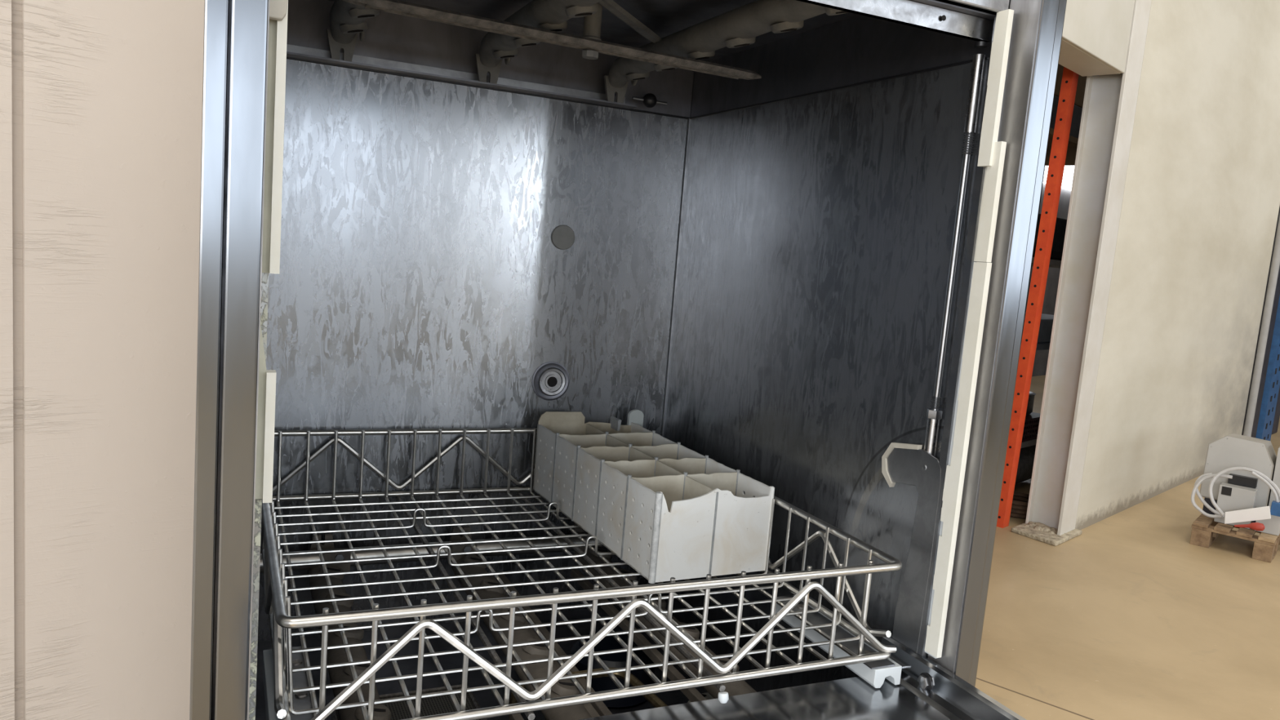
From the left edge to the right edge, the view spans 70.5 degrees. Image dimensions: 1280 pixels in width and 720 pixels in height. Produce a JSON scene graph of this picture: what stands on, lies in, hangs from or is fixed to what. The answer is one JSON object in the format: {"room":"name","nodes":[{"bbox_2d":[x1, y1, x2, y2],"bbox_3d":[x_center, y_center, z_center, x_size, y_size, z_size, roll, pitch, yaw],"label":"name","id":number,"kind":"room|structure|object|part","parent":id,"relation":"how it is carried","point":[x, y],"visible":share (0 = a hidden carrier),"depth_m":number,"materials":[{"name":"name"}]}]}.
{"room":"warehouse","nodes":[
{"label":"warehouse","id":0,"kind":"room"},
{"bbox_2d":[0,0,1279,719],"bbox_3d":[-0.309,-1.300,1.726,0.191,4.600,14.430,12,10,44],"label":"wall","id":1,"kind":"structure","parent":0,"point":[101,100],"depth_m":1.40,"materials":[{"name":"beige paint"}]},
{"bbox_2d":[976,677,1093,719],"bbox_3d":[1.594,1.096,2.407,3.600,0.001,0.007,10,9,38],"label":"trim","id":2,"kind":"structure","parent":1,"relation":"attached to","point":[976,677],"depth_m":2.73,"materials":[{"name":"silver metal"}]},
{"bbox_2d":[1242,212,1279,436],"bbox_3d":[4.873,-1.405,6.784,0.063,4.400,0.060,1,8,-25],"label":"conduit pipe","id":3,"kind":"object","parent":1,"relation":"attached to","point":[1275,263],"visible":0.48,"depth_m":6.92,"materials":[{"name":"grey metal"}]},
{"bbox_2d":[1026,75,1098,376],"bbox_3d":[5.173,-2.073,11.528,0.200,4.600,6.900,12,10,44],"label":"wall","id":4,"kind":"structure","parent":0,"point":[1040,364],"depth_m":11.80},
{"bbox_2d":[1043,165,1074,191],"bbox_3d":[5.371,-2.371,11.495,1.450,0.370,0.060,-2,10,-45],"label":"window","id":5,"kind":"structure","parent":4,"relation":"in","point":[1067,181],"depth_m":11.52,"materials":[{"name":"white glass"}]},
{"bbox_2d":[1058,0,1134,76],"bbox_3d":[1.533,-1.498,3.554,0.190,0.400,1.830,12,10,44],"label":"beam","id":6,"kind":"structure","parent":0,"point":[1095,35],"depth_m":3.92,"materials":[{"name":"beige paint"}]},
{"bbox_2d":[974,374,1279,719],"bbox_3d":[2.658,1.052,3.865,13.700,0.100,21.500,12,10,44],"label":"floor","id":7,"kind":"structure","parent":0,"point":[1124,618],"depth_m":3.43,"materials":[{"name":"beige concrete"}]},
{"bbox_2d":[189,0,1066,719],"bbox_3d":[-0.065,0.316,0.970,0.739,1.630,1.140,1,8,-25],"label":"dishwasher","id":8,"kind":"object","parent":7,"relation":"on","point":[795,238],"visible":0.86,"depth_m":1.23,"materials":[{"name":"metal"}]},
{"bbox_3d":[-0.318,0.284,0.654,0.014,1.530,0.038,1,8,-25],"label":"trim","id":9,"kind":"part","parent":8,"relation":"part of","materials":[{"name":"metal"}]},
{"bbox_3d":[-0.298,0.285,0.657,0.021,1.530,0.038,1,8,-25],"label":"door post","id":10,"kind":"part","parent":8,"relation":"part of","materials":[{"name":"metal"}]},
{"bbox_3d":[-0.343,0.344,1.060,0.044,0.046,0.623,1,8,-25],"label":"wash arm","id":11,"kind":"part","parent":8,"relation":"part of"},
{"bbox_3d":[-0.281,-0.411,0.966,0.044,0.046,0.623,1,8,-25],"label":"wash arm","id":12,"kind":"part","parent":8,"relation":"part of","materials":[{"name":"grey plastic"}]},
{"bbox_3d":[-0.262,0.007,1.413,0.686,0.840,0.003,1,8,-25],"label":"panel","id":13,"kind":"part","parent":8,"relation":"part of","materials":[{"name":"metal"}]},
{"bbox_3d":[-0.101,0.407,0.918,0.010,0.012,0.190,1,8,-25],"label":"support rail","id":14,"kind":"part","parent":8,"relation":"part of","materials":[{"name":"silver metal"}]},
{"bbox_3d":[-0.157,0.349,1.146,0.044,0.046,0.623,1,8,-25],"label":"wash arm","id":15,"kind":"part","parent":8,"relation":"part of"},
{"bbox_3d":[-0.095,-0.406,1.052,0.044,0.046,0.623,1,8,-25],"label":"wash arm","id":16,"kind":"part","parent":8,"relation":"part of","materials":[{"name":"grey plastic"}]},
{"bbox_3d":[-0.108,0.380,1.133,0.010,0.012,0.590,1,8,-25],"label":"support rail","id":17,"kind":"part","parent":8,"relation":"part of","materials":[{"name":"silver metal"}]},
{"bbox_3d":[-0.079,-0.382,1.084,0.544,0.010,0.054,1,8,-25],"label":"rinse arm","id":18,"kind":"part","parent":8,"relation":"part of"},
{"bbox_3d":[-0.094,0.380,1.139,0.010,0.012,0.590,1,8,-25],"label":"support rail","id":19,"kind":"part","parent":8,"relation":"part of","materials":[{"name":"silver metal"}]},
{"bbox_2d":[260,427,902,719],"bbox_3d":[-0.137,0.220,1.118,0.613,0.134,0.679,1,8,-25],"label":"wire basket","id":20,"kind":"object","parent":8,"relation":"in","point":[289,687],"visible":0.82,"depth_m":0.92,"materials":[{"name":"metal"}]},
{"bbox_3d":[-0.300,0.293,0.791,0.031,0.001,0.191,1,8,-25],"label":"runner plate","id":21,"kind":"part","parent":20,"relation":"part of","materials":[{"name":"grey metal"}]},
{"bbox_3d":[-0.136,0.159,1.113,0.608,0.009,0.670,1,8,-25],"label":"rail","id":22,"kind":"part","parent":20,"relation":"part of","materials":[{"name":"metal"}]},
{"bbox_2d":[533,408,774,583],"bbox_3d":[0.002,0.175,1.297,0.187,0.128,0.423,1,8,-25],"label":"holder","id":23,"kind":"object","parent":20,"relation":"in","point":[676,511],"visible":1,"depth_m":1.18,"materials":[{"name":"grey plastic"}]},
{"bbox_3d":[0.018,0.212,1.081,0.008,0.111,0.008,1,8,-25],"label":"corner post","id":24,"kind":"part","parent":23,"relation":"part of","materials":[{"name":"white plastic"}]},
{"bbox_3d":[0.164,0.215,1.156,0.005,0.109,0.005,1,8,-25],"label":"corner post","id":25,"kind":"part","parent":23,"relation":"part of","materials":[{"name":"grey plastic"}]},
{"bbox_3d":[0.214,0.305,1.028,0.031,0.001,0.191,1,8,-25],"label":"runner plate","id":26,"kind":"part","parent":20,"relation":"part of","materials":[{"name":"grey metal"}]},
{"bbox_3d":[-0.023,0.407,1.057,0.241,0.045,0.105,8,8,24],"label":"sump handle","id":27,"kind":"part","parent":8,"relation":"part of","materials":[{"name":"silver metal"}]},
{"bbox_3d":[0.015,0.383,1.189,0.010,0.012,0.590,1,8,-25],"label":"support rail","id":28,"kind":"part","parent":8,"relation":"part of","materials":[{"name":"silver metal"}]},
{"bbox_3d":[0.027,0.353,1.231,0.044,0.046,0.623,1,8,-25],"label":"wash arm","id":29,"kind":"part","parent":8,"relation":"part of"},
{"bbox_3d":[0.089,-0.402,1.137,0.044,0.046,0.623,1,8,-25],"label":"wash arm","id":30,"kind":"part","parent":8,"relation":"part of","materials":[{"name":"grey plastic"}]},
{"bbox_3d":[0.077,0.365,0.654,0.644,0.002,0.442,1,8,-25],"label":"drop door","id":31,"kind":"part","parent":8,"relation":"part of","materials":[{"name":"metal"}]},
{"bbox_3d":[0.186,0.063,1.257,0.002,0.840,0.664,1,8,-25],"label":"panel","id":32,"kind":"part","parent":8,"relation":"part of","materials":[{"name":"metal"}]},
{"bbox_3d":[0.288,0.209,0.991,0.002,0.233,0.086,1,8,-25],"label":"link plate","id":33,"kind":"part","parent":8,"relation":"part of","materials":[{"name":"grey metal"}]},
{"bbox_3d":[0.325,-0.084,0.945,0.008,0.410,0.007,1,8,-25],"label":"guide rod","id":34,"kind":"part","parent":8,"relation":"part of","materials":[{"name":"metal"}]},
{"bbox_3d":[0.326,0.300,0.945,0.021,1.530,0.038,1,8,-25],"label":"door post","id":35,"kind":"part","parent":8,"relation":"part of","materials":[{"name":"metal"}]},
{"bbox_3d":[0.341,0.300,0.958,0.014,1.530,0.038,1,8,-25],"label":"trim","id":36,"kind":"part","parent":8,"relation":"part of","materials":[{"name":"metal"}]},
{"bbox_2d":[1009,491,1029,519],"bbox_3d":[2.024,0.776,4.864,0.240,0.090,0.240,1,8,-25],"label":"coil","id":37,"kind":"object","parent":7,"relation":"on","point":[1020,501],"visible":0.24,"depth_m":4.76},
{"bbox_2d":[1015,444,1035,484],"bbox_3d":[2.071,0.616,5.487,0.805,0.248,0.530,-2,10,-45],"label":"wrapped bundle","id":38,"kind":"object","parent":7,"relation":"on","point":[1025,464],"visible":0.09,"depth_m":5.37,"materials":[{"name":"black plastic"}]},
{"bbox_2d":[996,66,1079,528],"bbox_3d":[1.985,-0.446,4.491,0.050,2.600,0.200,12,10,44],"label":"upright","id":39,"kind":"object","parent":7,"relation":"on","point":[1069,78],"visible":0.96,"depth_m":4.48,"materials":[{"name":"orange paint"}]},
{"bbox_2d":[1020,127,1078,448],"bbox_3d":[2.336,-0.496,5.529,0.590,2.500,1.500,12,10,44],"label":"shelving","id":40,"kind":"object","parent":7,"relation":"on","point":[1073,141],"visible":0.02,"depth_m":5.22,"materials":[{"name":"metal"}]},
{"bbox_2d":[1022,412,1039,442],"bbox_3d":[2.170,0.370,5.403,0.380,0.130,0.375,12,10,44],"label":"plastic crate","id":41,"kind":"object","parent":40,"relation":"on","point":[1032,420],"visible":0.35,"depth_m":5.24,"materials":[{"name":"black plastic"}]},
{"bbox_2d":[1026,391,1035,415],"bbox_3d":[2.168,0.239,5.403,0.343,0.131,0.343,1,8,-25],"label":"steel pot","id":42,"kind":"object","parent":41,"relation":"on","point":[1031,397],"visible":0.19,"depth_m":5.28,"materials":[{"name":"metal"}]},
{"bbox_3d":[2.657,-0.558,6.237,0.040,2.500,0.040,12,10,44],"label":"leg","id":43,"kind":"part","parent":40,"relation":"part of","materials":[{"name":"metal"}]},
{"bbox_2d":[1021,311,1053,342],"bbox_3d":[2.292,-0.207,5.536,0.500,0.139,1.270,12,10,44],"label":"box","id":44,"kind":"object","parent":40,"relation":"on","point":[1046,320],"visible":0.02,"depth_m":5.25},
{"bbox_2d":[1032,213,1066,260],"bbox_3d":[2.317,-0.738,5.466,0.480,0.248,1.200,12,10,44],"label":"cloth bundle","id":45,"kind":"object","parent":40,"relation":"on","point":[1056,253],"visible":0.07,"depth_m":5.23,"materials":[{"name":"black fabric"}]},
{"bbox_2d":[1049,95,1082,138],"bbox_3d":[2.377,-1.379,5.379,0.500,0.190,1.200,12,10,44],"label":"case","id":46,"kind":"object","parent":40,"relation":"on","point":[1077,113],"visible":0.02,"depth_m":5.08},
{"bbox_2d":[1053,64,1086,107],"bbox_3d":[2.392,-1.562,5.357,0.500,0.180,1.200,12,10,44],"label":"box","id":47,"kind":"object","parent":46,"relation":"on","point":[1081,86],"visible":0.02,"depth_m":5.06,"materials":[{"name":"brown cardboard"}]},
{"bbox_2d":[1011,0,1151,546],"bbox_3d":[2.216,-1.408,4.248,0.235,4.600,0.368,12,10,44],"label":"column","id":48,"kind":"structure","parent":7,"relation":"on","point":[1109,101],"depth_m":4.41,"materials":[{"name":"white paint"}]},
{"bbox_3d":[2.030,0.856,4.530,0.235,0.022,0.368,12,10,44],"label":"plate","id":49,"kind":"part","parent":48,"relation":"part of","materials":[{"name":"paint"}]},
{"bbox_2d":[1189,513,1279,562],"bbox_3d":[3.063,0.881,4.637,0.348,0.113,0.524,11,9,40],"label":"wooden pallet","id":50,"kind":"object","parent":7,"relation":"on","point":[1205,531],"visible":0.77,"depth_m":4.47,"materials":[{"name":"brown wood"}]},
{"bbox_2d":[1194,472,1224,518],"bbox_3d":[2.894,0.680,4.594,0.043,0.210,0.154,-1,9,-39],"label":"hose","id":51,"kind":"object","parent":50,"relation":"on","point":[1197,492],"visible":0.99,"depth_m":4.61,"materials":[{"name":"white plastic"}]},
{"bbox_2d":[1191,473,1232,518],"bbox_3d":[2.872,0.679,4.566,0.160,0.225,0.061,10,9,37],"label":"hose","id":52,"kind":"object","parent":50,"relation":"on","point":[1193,495],"visible":1,"depth_m":4.59,"materials":[{"name":"white plastic"}]},
{"bbox_2d":[1213,482,1257,528],"bbox_3d":[2.995,0.731,4.557,0.153,0.191,0.082,11,9,40],"label":"control box","id":53,"kind":"object","parent":50,"relation":"on","point":[1231,497],"visible":0.82,"depth_m":4.53,"materials":[{"name":"grey plastic"}]},
{"bbox_2d":[1200,433,1276,522],"bbox_3d":[3.114,0.603,4.709,0.298,0.427,0.226,11,9,40],"label":"base cabinet","id":54,"kind":"object","parent":50,"relation":"on","point":[1233,450],"visible":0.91,"depth_m":4.62,"materials":[{"name":"grey metal"}]},
{"bbox_3d":[3.100,0.772,4.727,0.250,0.085,0.190,11,9,40],"label":"foot frame","id":55,"kind":"part","parent":54,"relation":"part of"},
{"bbox_2d":[1227,473,1257,488],"bbox_3d":[3.050,0.612,4.585,0.120,0.046,0.038,11,9,40],"label":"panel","id":56,"kind":"object","parent":54,"relation":"attached to","point":[1240,480],"visible":0.97,"depth_m":4.57,"materials":[{"name":"black plastic"}]},
{"bbox_2d":[1208,466,1279,515],"bbox_3d":[2.983,0.660,4.465,0.310,0.257,0.056,10,9,36],"label":"hose","id":57,"kind":"object","parent":50,"relation":"on","point":[1215,477],"visible":1,"depth_m":4.51,"materials":[{"name":"white plastic"}]},
{"bbox_2d":[1224,506,1271,524],"bbox_3d":[2.965,0.757,4.422,0.186,0.132,0.012,11,9,40],"label":"panel","id":58,"kind":"object","parent":50,"relation":"on","point":[1260,513],"visible":1,"depth_m":4.42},
{"bbox_2d":[1234,522,1265,530],"bbox_3d":[2.961,0.804,4.402,0.123,0.046,0.040,9,8,32],"label":"valve","id":59,"kind":"object","parent":50,"relation":"on","point":[1254,526],"visible":1,"depth_m":4.38,"materials":[{"name":"plastic"}]},
{"bbox_2d":[1253,515,1279,535],"bbox_3d":[3.100,0.795,4.466,0.100,0.105,0.090,11,9,40],"label":"support block","id":60,"kind":"object","parent":50,"relation":"on","point":[1272,526],"visible":0.4,"depth_m":4.42,"materials":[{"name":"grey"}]},
{"bbox_2d":[1270,500,1279,516],"bbox_3d":[3.076,0.718,4.377,0.045,0.063,0.050,11,9,40],"label":"connector","id":61,"kind":"object","parent":60,"relation":"on","point":[1275,506],"visible":1,"depth_m":4.36,"materials":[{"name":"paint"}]},
{"bbox_2d":[1251,471,1279,502],"bbox_3d":[3.044,0.628,4.410,0.135,0.150,0.016,10,9,37],"label":"hose","id":62,"kind":"object","parent":61,"relation":"attached to","point":[1254,473],"visible":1,"depth_m":4.40,"materials":[{"name":"white plastic"}]},
{"bbox_2d":[1268,447,1279,509],"bbox_3d":[3.271,0.644,4.569,0.126,0.406,0.200,11,9,40],"label":"case","id":63,"kind":"object","parent":50,"relation":"on","point":[1276,479],"visible":0.31,"depth_m":4.52,"materials":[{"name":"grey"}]},
{"bbox_2d":[1241,207,1279,437],"bbox_3d":[5.454,-0.511,8.107,0.500,2.400,1.450,12,10,44],"label":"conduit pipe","id":64,"kind":"object","parent":7,"relation":"on","point":[1277,416],"visible":0.13,"depth_m":7.76,"materials":[{"name":"grey metal"}]},
{"bbox_2d":[1255,295,1279,440],"bbox_3d":[5.103,-0.815,7.067,0.042,3.200,0.360,12,10,44],"label":"upright","id":65,"kind":"object","parent":7,"relation":"on","point":[1272,384],"visible":0.94,"depth_m":7.09,"materials":[{"name":"blue paint"}]}
]}

